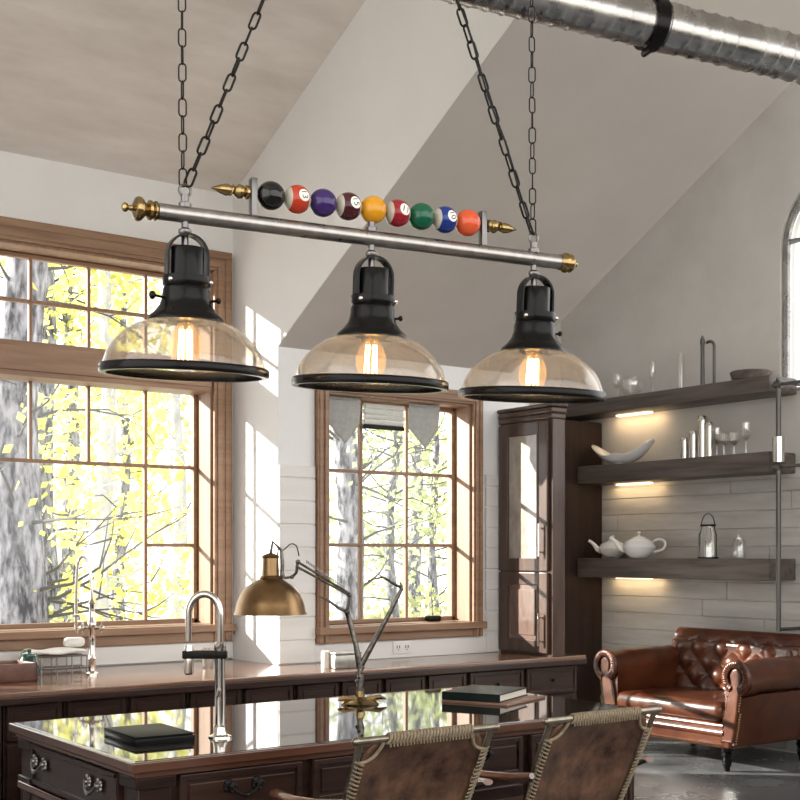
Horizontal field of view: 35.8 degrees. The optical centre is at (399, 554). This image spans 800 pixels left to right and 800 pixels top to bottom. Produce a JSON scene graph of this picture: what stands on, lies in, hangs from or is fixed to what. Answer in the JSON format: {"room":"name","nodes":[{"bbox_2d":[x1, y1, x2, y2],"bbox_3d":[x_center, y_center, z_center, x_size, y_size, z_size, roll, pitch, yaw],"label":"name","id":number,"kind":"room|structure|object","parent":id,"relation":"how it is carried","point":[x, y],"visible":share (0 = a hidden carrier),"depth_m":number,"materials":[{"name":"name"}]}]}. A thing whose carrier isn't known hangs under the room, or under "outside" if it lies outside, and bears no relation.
{"room":"kitchen","nodes":[
{"label":"kitchen","id":0,"kind":"room"},
{"bbox_2d":[0,151,232,666],"bbox_3d":[-3.338,-0.380,6.636,5.610,3.960,0.240,0,0,-36],"label":"wall","id":1,"kind":"structure","parent":0,"point":[31,188],"depth_m":7.57,"materials":[{"name":"white paint"}]},
{"bbox_2d":[0,641,232,666],"bbox_3d":[-3.305,0.620,6.500,5.465,0.120,0.017,0,0,-36],"label":"boarding","id":2,"kind":"structure","parent":1,"relation":"attached to","point":[172,652],"depth_m":7.68,"materials":[{"name":"white wood"}]},
{"bbox_2d":[0,216,235,650],"bbox_3d":[-2.478,-0.705,7.216,3.265,2.530,0.315,0,0,-36],"label":"window","id":3,"kind":"structure","parent":1,"relation":"in","point":[28,361],"depth_m":7.79,"materials":[{"name":"brown wood"}]},
{"bbox_2d":[0,0,364,194],"bbox_3d":[-2.973,-2.759,5.862,5.690,1.023,1.921,0,0,-36],"label":"ceiling","id":4,"kind":"structure","parent":0,"point":[95,84],"depth_m":7.01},
{"bbox_2d":[233,0,514,664],"bbox_3d":[0.014,-0.775,6.695,0.120,4.750,4.090,0,0,-36],"label":"wall","id":5,"kind":"structure","parent":0,"point":[398,67],"depth_m":7.35,"materials":[{"name":"white paint"}]},
{"bbox_2d":[294,348,510,653],"bbox_3d":[-0.005,0.152,8.344,1.790,2.896,0.240,0,0,-36],"label":"wall","id":6,"kind":"structure","parent":0,"point":[315,362],"depth_m":8.16,"materials":[{"name":"white paint"}]},
{"bbox_2d":[279,464,500,664],"bbox_3d":[0.019,0.061,8.202,1.897,1.243,0.017,0,0,-36],"label":"boarding","id":7,"kind":"structure","parent":6,"relation":"attached to","point":[297,645],"depth_m":7.77,"materials":[{"name":"white wood"}]},
{"bbox_2d":[393,640,411,653],"bbox_3d":[0.015,0.609,8.181,0.150,0.084,0.010,0,0,-36],"label":"wall outlet","id":8,"kind":"object","parent":7,"relation":"attached to","point":[405,646],"visible":1,"depth_m":8.18,"materials":[{"name":"white plastic"}]},
{"bbox_2d":[314,389,486,643],"bbox_3d":[-0.040,-0.282,8.272,1.370,1.685,0.315,0,0,-36],"label":"window","id":9,"kind":"structure","parent":6,"relation":"in","point":[464,475],"depth_m":8.43,"materials":[{"name":"brown wood"}]},
{"bbox_2d":[329,396,360,442],"bbox_3d":[-0.363,-0.872,8.022,0.252,0.305,0.028,0,0,-36],"label":"pennant","id":10,"kind":"object","parent":9,"relation":"hanging from","point":[344,412],"visible":0.87,"depth_m":8.02,"materials":[{"name":"grey fabric"}]},
{"bbox_2d":[362,403,404,430],"bbox_3d":[-0.109,-0.919,8.250,0.330,0.168,0.048,0,0,-36],"label":"window blind","id":11,"kind":"object","parent":9,"relation":"attached to","point":[391,417],"visible":1,"depth_m":8.23,"materials":[{"name":"fabric"}]},
{"bbox_2d":[408,403,439,447],"bbox_3d":[0.163,-0.872,8.405,0.252,0.305,0.028,0,0,-36],"label":"pennant","id":12,"kind":"object","parent":9,"relation":"hanging from","point":[423,419],"visible":1,"depth_m":8.40,"materials":[{"name":"grey fabric"}]},
{"bbox_2d":[425,615,440,621],"bbox_3d":[0.225,0.434,8.462,0.120,0.040,0.050,0,0,-36],"label":"window crank","id":13,"kind":"object","parent":9,"relation":"attached to","point":[431,618],"depth_m":8.44,"materials":[{"name":"black metal"}]},
{"bbox_2d":[511,355,528,407],"bbox_3d":[0.787,-1.500,8.921,0.170,6.200,0.240,0,0,-36],"label":"wall pier","id":14,"kind":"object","parent":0,"point":[519,374],"depth_m":8.83,"materials":[{"name":"white paint"}]},
{"bbox_2d":[278,0,799,372],"bbox_3d":[0.909,-2.212,6.988,1.907,2.116,3.510,0,0,-36],"label":"ceiling","id":15,"kind":"structure","parent":0,"point":[622,135],"depth_m":6.97,"materials":[{"name":"beige paint"}]},
{"bbox_2d":[529,322,560,405],"bbox_3d":[1.311,-1.500,12.109,0.930,6.200,0.200,0,0,-36],"label":"wall","id":16,"kind":"structure","parent":0,"point":[549,364],"depth_m":12.09,"materials":[{"name":"grey paint"}]},
{"bbox_2d":[561,82,799,753],"bbox_3d":[4.672,-1.500,8.111,0.200,6.200,10.620,0,0,-36],"label":"wall","id":17,"kind":"structure","parent":0,"point":[710,267],"depth_m":10.69,"materials":[{"name":"grey paint"}]},
{"bbox_2d":[565,375,796,420],"bbox_3d":[2.306,-1.348,10.885,0.358,0.144,2.550,0,0,-36],"label":"wall shelf","id":18,"kind":"object","parent":17,"relation":"attached to","point":[754,388],"visible":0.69,"depth_m":10.53,"materials":[{"name":"brown wood"}]},
{"bbox_2d":[677,353,677,387],"bbox_3d":[2.433,-1.585,10.729,0.060,0.330,0.060,0,0,-36],"label":"glass vase","id":19,"kind":"object","parent":18,"relation":"on","point":[677,353],"visible":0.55,"depth_m":10.74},
{"bbox_2d":[700,335,704,384],"bbox_3d":[2.563,-1.640,10.482,0.048,0.440,0.047,0,0,-36],"label":"candlestick","id":20,"kind":"object","parent":18,"relation":"on","point":[702,340],"visible":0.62,"depth_m":10.47,"materials":[{"name":"grey metal"}]},
{"bbox_2d":[706,340,715,382],"bbox_3d":[2.619,-1.616,10.406,0.048,0.392,0.108,0,0,-36],"label":"rod","id":21,"kind":"object","parent":18,"relation":"on","point":[712,342],"visible":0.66,"depth_m":10.37,"materials":[{"name":"grey metal"}]},
{"bbox_2d":[729,369,771,379],"bbox_3d":[2.868,-1.460,10.114,0.340,0.080,0.340,0,0,-36],"label":"shallow bowl","id":22,"kind":"object","parent":18,"relation":"on","point":[743,373],"visible":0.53,"depth_m":9.98,"materials":[{"name":"brown wood"}]},
{"bbox_2d":[577,451,794,485],"bbox_3d":[2.414,-0.731,10.720,0.339,0.179,2.155,0,0,-36],"label":"wall shelf","id":23,"kind":"object","parent":17,"relation":"attached to","point":[754,463],"visible":0.97,"depth_m":10.47,"materials":[{"name":"brown wood"}]},
{"bbox_2d":[591,439,653,463],"bbox_3d":[2.017,-0.923,11.241,0.208,0.212,0.746,0,0,-36],"label":"scalloped bowl","id":24,"kind":"object","parent":23,"relation":"on","point":[640,451],"visible":0.84,"depth_m":11.12,"materials":[{"name":"white ceramic"}]},
{"bbox_2d":[681,437,687,457],"bbox_3d":[2.450,-0.915,10.654,0.067,0.190,0.067,0,0,-36],"label":"canister","id":25,"kind":"object","parent":23,"relation":"on","point":[684,441],"visible":0.73,"depth_m":10.62,"materials":[{"name":"white ceramic"}]},
{"bbox_2d":[689,431,697,457],"bbox_3d":[2.509,-0.940,10.574,0.071,0.240,0.071,0,0,-36],"label":"canister","id":26,"kind":"object","parent":23,"relation":"on","point":[693,435],"visible":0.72,"depth_m":10.54,"materials":[{"name":"silver metal"}]},
{"bbox_2d":[698,415,706,456],"bbox_3d":[2.566,-1.000,10.495,0.075,0.360,0.075,0,0,-36],"label":"canister","id":27,"kind":"object","parent":23,"relation":"on","point":[702,420],"visible":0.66,"depth_m":10.46,"materials":[{"name":"silver metal"}]},
{"bbox_2d":[706,422,712,455],"bbox_3d":[2.611,-0.970,10.434,0.062,0.300,0.062,0,0,-36],"label":"canister","id":28,"kind":"object","parent":23,"relation":"on","point":[709,425],"visible":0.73,"depth_m":10.41,"materials":[{"name":"silver metal"}]},
{"bbox_2d":[602,477,799,750],"bbox_3d":[3.317,0.477,9.785,0.019,2.206,5.920,0,0,-36],"label":"boarding","id":29,"kind":"structure","parent":17,"relation":"attached to","point":[635,612],"depth_m":10.76,"materials":[{"name":"white wood"}]},
{"bbox_2d":[577,558,794,580],"bbox_3d":[2.414,0.124,10.720,0.339,0.189,2.155,0,0,-36],"label":"wall shelf","id":30,"kind":"object","parent":29,"relation":"attached to","point":[618,568],"visible":1,"depth_m":10.47,"materials":[{"name":"brown wood"}]},
{"bbox_2d":[588,535,625,557],"bbox_3d":[1.960,-0.077,11.431,0.260,0.214,0.393,0,0,-34],"label":"teapot","id":31,"kind":"object","parent":30,"relation":"on","point":[608,549],"visible":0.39,"depth_m":11.35,"materials":[{"name":"white ceramic"}]},
{"bbox_2d":[609,531,666,557],"bbox_3d":[2.113,-0.091,10.997,0.451,0.243,0.295,0,0,-9],"label":"teapot","id":32,"kind":"object","parent":30,"relation":"on","point":[638,546],"visible":0.99,"depth_m":10.91,"materials":[{"name":"white ceramic"}]},
{"bbox_2d":[697,513,718,558],"bbox_3d":[2.604,-0.162,10.460,0.176,0.384,0.183,0,0,-36],"label":"glass lantern","id":33,"kind":"object","parent":30,"relation":"on","point":[707,550],"visible":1,"depth_m":10.43,"materials":[{"name":"black metal"}]},
{"bbox_2d":[704,547,711,556],"bbox_3d":[2.604,-0.026,10.460,0.060,0.088,0.060,0,0,-36],"label":"candle","id":34,"kind":"object","parent":33,"relation":"on","point":[707,550],"depth_m":10.44,"materials":[{"name":"white wax"}]},
{"bbox_2d":[771,378,799,631],"bbox_3d":[3.327,-0.385,9.396,0.414,2.008,0.955,0,0,-36],"label":"upright","id":35,"kind":"object","parent":29,"relation":"attached to","point":[778,442],"visible":1,"depth_m":9.63,"materials":[{"name":"grey metal"}]},
{"bbox_2d":[782,196,799,390],"bbox_3d":[3.493,-2.204,9.647,0.070,1.772,1.200,0,0,-36],"label":"window","id":36,"kind":"structure","parent":17,"relation":"in","point":[788,241],"depth_m":10.07,"materials":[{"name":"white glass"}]},
{"bbox_2d":[634,735,799,799],"bbox_3d":[1.680,1.650,5.934,13.300,0.100,10.620,0,0,-36],"label":"floor","id":37,"kind":"structure","parent":0,"point":[679,770],"depth_m":8.98,"materials":[{"name":"concrete"}]},
{"bbox_2d":[0,707,1,799],"bbox_3d":[-2.365,1.163,6.114,0.666,0.873,0.509,0,0,-36],"label":"base cabinet","id":38,"kind":"object","parent":37,"relation":"on","point":[0,707],"visible":0.89,"depth_m":6.14,"materials":[{"name":"brown wood"}]},
{"bbox_2d":[2,702,62,799],"bbox_3d":[-1.969,1.163,6.403,0.306,0.873,0.509,0,0,-36],"label":"base cabinet","id":39,"kind":"object","parent":37,"relation":"on","point":[11,753],"visible":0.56,"depth_m":6.16,"materials":[{"name":"brown wood"}]},
{"bbox_2d":[63,693,184,718],"bbox_3d":[-1.565,1.163,6.697,0.686,0.873,0.509,0,0,-36],"label":"base cabinet","id":40,"kind":"object","parent":37,"relation":"on","point":[87,708],"visible":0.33,"depth_m":6.49,"materials":[{"name":"brown wood"}]},
{"bbox_2d":[185,686,292,708],"bbox_3d":[-1.011,1.163,7.100,0.676,0.873,0.509,0,0,-36],"label":"base cabinet","id":41,"kind":"object","parent":37,"relation":"on","point":[281,693],"visible":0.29,"depth_m":6.93,"materials":[{"name":"brown wood"}]},
{"bbox_2d":[9,687,646,799],"bbox_3d":[-0.249,1.140,5.248,2.447,0.920,1.220,0,0,-36],"label":"kitchen island","id":42,"kind":"object","parent":37,"relation":"on","point":[304,747],"visible":0.66,"depth_m":4.72,"materials":[{"name":"brown wood"}]},
{"bbox_2d":[104,723,194,745],"bbox_3d":[-0.933,0.665,4.596,0.231,0.030,0.311,0,0,-34],"label":"notebook","id":43,"kind":"object","parent":42,"relation":"on","point":[157,733],"visible":1,"depth_m":4.52,"materials":[{"name":"black paper"}]},
{"bbox_2d":[182,590,231,739],"bbox_3d":[-0.711,0.406,4.599,0.183,0.548,0.122,0,0,26],"label":"tap","id":44,"kind":"object","parent":42,"relation":"on","point":[219,653],"visible":1,"depth_m":4.58,"materials":[{"name":"silver metal"}]},
{"bbox_2d":[233,540,403,705],"bbox_3d":[-0.372,0.306,5.646,0.777,0.748,0.338,0,0,0],"label":"desk lamp","id":45,"kind":"object","parent":42,"relation":"on","point":[269,595],"visible":1,"depth_m":5.61,"materials":[{"name":"gold metal"}]},
{"bbox_2d":[442,695,544,706],"bbox_3d":[0.442,0.675,5.800,0.340,0.010,0.400,0,0,32],"label":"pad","id":46,"kind":"object","parent":42,"relation":"on","point":[527,698],"visible":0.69,"depth_m":5.66,"materials":[{"name":"brown"}]},
{"bbox_2d":[442,684,527,702],"bbox_3d":[0.402,0.651,5.821,0.290,0.038,0.350,0,0,27],"label":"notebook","id":47,"kind":"object","parent":46,"relation":"on","point":[477,693],"visible":1,"depth_m":5.72,"materials":[{"name":"black paper"}]},
{"bbox_2d":[293,679,380,699],"bbox_3d":[-0.485,1.163,7.482,0.616,0.873,0.509,0,0,-36],"label":"base cabinet","id":48,"kind":"object","parent":37,"relation":"on","point":[336,689],"visible":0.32,"depth_m":7.26,"materials":[{"name":"brown wood"}]},
{"bbox_2d":[269,723,499,799],"bbox_3d":[-0.059,1.081,4.219,0.740,1.043,0.563,0,0,-36],"label":"bar chair","id":49,"kind":"object","parent":37,"relation":"on","point":[436,763],"visible":1,"depth_m":4.07,"materials":[{"name":"leather"}]},
{"bbox_2d":[381,673,465,692],"bbox_3d":[0.032,1.163,7.859,0.656,0.873,0.509,0,0,-36],"label":"base cabinet","id":50,"kind":"object","parent":37,"relation":"on","point":[447,680],"visible":0.2,"depth_m":7.66,"materials":[{"name":"brown wood"}]},
{"bbox_2d":[466,665,576,699],"bbox_3d":[0.691,1.163,8.338,0.966,0.873,0.509,0,0,-36],"label":"base cabinet","id":51,"kind":"object","parent":37,"relation":"on","point":[558,681],"visible":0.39,"depth_m":8.22,"materials":[{"name":"brown wood"}]},
{"bbox_2d":[0,652,586,706],"bbox_3d":[-2.117,0.711,6.639,7.550,0.062,1.152,0,0,-36],"label":"countertop","id":52,"kind":"structure","parent":51,"relation":"on","point":[136,680],"depth_m":7.16,"materials":[{"name":"brown wood"}]},
{"bbox_2d":[0,660,36,683],"bbox_3d":[-2.160,0.630,6.644,0.340,0.100,0.240,0,0,-42],"label":"wooden crate","id":53,"kind":"object","parent":52,"relation":"on","point":[11,671],"visible":1,"depth_m":6.61,"materials":[{"name":"red wood"}]},
{"bbox_2d":[20,648,39,676],"bbox_3d":[-2.068,0.600,6.895,0.120,0.160,0.120,0,0,-36],"label":"jar","id":54,"kind":"object","parent":52,"relation":"on","point":[29,656],"visible":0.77,"depth_m":6.87,"materials":[{"name":"teal glass"}]},
{"bbox_2d":[20,653,87,672],"bbox_3d":[-2.023,0.632,7.238,0.370,0.096,0.114,0,0,-33],"label":"dish rack","id":55,"kind":"object","parent":52,"relation":"on","point":[71,655],"visible":0.7,"depth_m":7.24,"materials":[{"name":"metal"}]},
{"bbox_2d":[21,647,86,654],"bbox_3d":[-2.023,0.561,7.238,0.342,0.040,0.155,0,0,-33],"label":"tea towel","id":56,"kind":"object","parent":55,"relation":"on","point":[57,650],"visible":0.9,"depth_m":7.21,"materials":[{"name":"white fabric"}]},
{"bbox_2d":[63,637,84,646],"bbox_3d":[-1.926,0.515,7.309,0.120,0.059,0.060,0,0,-36],"label":"cloth","id":57,"kind":"object","parent":56,"relation":"on","point":[69,641],"visible":1,"depth_m":7.29,"materials":[{"name":"white fabric"}]},
{"bbox_2d":[71,555,104,675],"bbox_3d":[-1.769,0.341,7.010,0.190,0.679,0.079,0,0,0],"label":"tap","id":58,"kind":"object","parent":52,"relation":"on","point":[91,627],"visible":1,"depth_m":7.00,"materials":[{"name":"silver metal"}]},
{"bbox_2d":[202,647,213,667],"bbox_3d":[-1.156,0.617,7.442,0.077,0.125,0.079,0,0,35],"label":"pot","id":59,"kind":"object","parent":52,"relation":"on","point":[207,663],"visible":0.57,"depth_m":7.42,"materials":[{"name":"ceramic"}]},
{"bbox_2d":[321,650,329,668],"bbox_3d":[-0.446,0.622,7.426,0.056,0.115,0.056,0,0,-36],"label":"pillar candle","id":60,"kind":"object","parent":52,"relation":"on","point":[325,655],"visible":1,"depth_m":7.40,"materials":[{"name":"white wax"}]},
{"bbox_2d":[329,650,361,668],"bbox_3d":[-0.337,0.630,7.448,0.191,0.100,0.106,0,0,-33],"label":"toaster","id":61,"kind":"object","parent":52,"relation":"on","point":[337,659],"visible":0.84,"depth_m":7.39,"materials":[{"name":"silver metal"}]},
{"bbox_2d":[497,404,567,656],"bbox_3d":[0.894,-0.168,8.483,0.195,1.695,0.577,0,0,-36],"label":"tall cabinet","id":62,"kind":"object","parent":52,"relation":"on","point":[532,437],"visible":0.98,"depth_m":8.39,"materials":[{"name":"brown wood"}]},
{"bbox_2d":[472,706,661,799],"bbox_3d":[0.588,1.081,4.690,0.740,1.043,0.563,0,0,-36],"label":"bar chair","id":63,"kind":"object","parent":37,"relation":"on","point":[590,755],"visible":0.98,"depth_m":4.56,"materials":[{"name":"brown leather"}]},
{"bbox_2d":[565,420,601,702],"bbox_3d":[1.489,0.175,11.708,0.666,2.850,0.598,0,0,-36],"label":"tall cabinet","id":64,"kind":"object","parent":37,"relation":"on","point":[583,503],"visible":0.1,"depth_m":11.55,"materials":[{"name":"brown wood"}]},
{"bbox_2d":[593,627,799,771],"bbox_3d":[2.461,1.107,9.854,1.044,0.985,1.586,0,0,-36],"label":"leather armchair","id":65,"kind":"object","parent":37,"relation":"on","point":[727,690],"visible":0.87,"depth_m":9.58,"materials":[{"name":"brown leather"}]},
{"bbox_2d":[617,685,724,721],"bbox_3d":[2.365,1.168,9.785,0.800,0.154,1.080,0,0,-36],"label":"seat cushion","id":66,"kind":"object","parent":65,"relation":"on","point":[679,703],"depth_m":9.61,"materials":[{"name":"leather"}]},
{"bbox_3d":[0.432,-3.210,2.806,7.600,0.120,7.029,0,0,-36],"label":"ceiling","id":67,"kind":"structure","parent":0,"visible":0},
{"bbox_2d":[98,0,605,403],"bbox_3d":[-0.058,-1.730,2.387,1.039,2.838,0.303,0,0,-27],"label":"pendant light","id":68,"kind":"object","parent":67,"relation":"hanging from","point":[186,301],"visible":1,"depth_m":2.34,"materials":[{"name":"metal"}]},
{"bbox_2d":[433,0,799,84],"bbox_3d":[1.263,-2.557,5.157,3.843,1.186,0.214,0,0,-21],"label":"ventilation duct","id":69,"kind":"object","parent":67,"relation":"hanging from","point":[667,27],"visible":0.99,"depth_m":5.03,"materials":[{"name":"silver metal"}]},
{"label":"outside","id":70,"kind":"structure","parent":0,"visible":0},
{"bbox_2d":[79,576,446,621],"bbox_3d":[-10.667,1.900,23.156,130.000,0.001,130.000,0,0,-36],"label":"ground","id":71,"kind":"structure","parent":70,"point":[442,582],"depth_m":56.63,"materials":[{"name":"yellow plant"}]},
{"bbox_2d":[48,590,80,622],"bbox_3d":[-4.371,1.203,15.878,1.902,1.508,1.863,0,0,-36],"label":"bush","id":72,"kind":"object","parent":71,"relation":"on","point":[56,619],"visible":0.02,"depth_m":15.90,"materials":[{"name":"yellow plant"}]},
{"bbox_2d":[0,266,160,621],"bbox_3d":[-5.278,-3.290,17.439,3.821,10.424,3.900,0,0,0],"label":"tree","id":73,"kind":"object","parent":71,"relation":"on","point":[49,326],"visible":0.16,"depth_m":17.42,"materials":[{"name":"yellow plant"}]},
{"bbox_2d":[0,256,188,621],"bbox_3d":[-7.951,-4.863,29.992,6.111,13.558,5.154,0,0,-36],"label":"tree","id":74,"kind":"object","parent":71,"relation":"on","point":[71,390],"visible":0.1,"depth_m":29.89,"materials":[{"name":"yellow plant"}]},
{"bbox_2d":[0,257,190,623],"bbox_3d":[-3.405,-2.583,11.203,3.362,9.018,3.113,0,0,-4],"label":"tree","id":75,"kind":"object","parent":71,"relation":"on","point":[24,598],"visible":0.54,"depth_m":10.74,"materials":[{"name":"grey plant"}]},
{"bbox_2d":[0,256,190,620],"bbox_3d":[-3.367,-2.557,14.517,3.555,8.942,3.874,0,0,-36],"label":"tree","id":76,"kind":"object","parent":71,"relation":"on","point":[104,485],"visible":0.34,"depth_m":14.46,"materials":[{"name":"yellow plant"}]},
{"bbox_2d":[53,275,190,621],"bbox_3d":[-5.735,-3.293,25.980,4.567,10.407,4.399,0,0,8],"label":"tree","id":77,"kind":"object","parent":71,"relation":"on","point":[131,443],"visible":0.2,"depth_m":25.93,"materials":[{"name":"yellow plant"}]},
{"bbox_2d":[82,273,190,618],"bbox_3d":[-3.959,-3.020,22.348,3.838,9.867,4.416,0,0,-36],"label":"tree","id":78,"kind":"object","parent":71,"relation":"on","point":[180,487],"visible":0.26,"depth_m":22.44,"materials":[{"name":"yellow plant"}]},
{"bbox_2d":[364,605,394,618],"bbox_3d":[-0.258,1.314,16.134,1.206,1.316,1.189,0,0,-36],"label":"bush","id":79,"kind":"object","parent":71,"relation":"on","point":[385,609],"visible":0.03,"depth_m":16.09,"materials":[{"name":"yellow plant"}]},
{"bbox_2d":[329,427,446,619],"bbox_3d":[-0.598,-2.747,13.786,3.083,9.325,2.956,0,0,-36],"label":"tree","id":80,"kind":"object","parent":71,"relation":"on","point":[345,454],"visible":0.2,"depth_m":13.78,"materials":[{"name":"grey plant"}]},
{"bbox_2d":[329,409,446,617],"bbox_3d":[-0.001,-2.001,18.478,3.813,7.818,4.161,0,0,-36],"label":"tree","id":81,"kind":"object","parent":71,"relation":"on","point":[396,464],"visible":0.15,"depth_m":18.66,"materials":[{"name":"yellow plant"}]},
{"bbox_2d":[329,410,446,614],"bbox_3d":[0.642,-4.106,31.030,5.146,12.035,4.842,0,0,-36],"label":"tree","id":82,"kind":"object","parent":71,"relation":"on","point":[411,558],"visible":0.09,"depth_m":31.06,"materials":[{"name":"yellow plant"}]},
{"bbox_2d":[331,413,446,607],"bbox_3d":[0.567,-2.474,24.067,3.939,8.773,3.955,0,0,-36],"label":"tree","id":83,"kind":"object","parent":71,"relation":"on","point":[432,572],"visible":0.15,"depth_m":23.91,"materials":[{"name":"grey plant"}]},
{"bbox_2d":[378,583,446,617],"bbox_3d":[0.613,1.218,21.212,2.060,1.502,2.063,0,0,-36],"label":"bush","id":84,"kind":"object","parent":71,"relation":"on","point":[434,610],"visible":0.12,"depth_m":21.25,"materials":[{"name":"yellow plant"}]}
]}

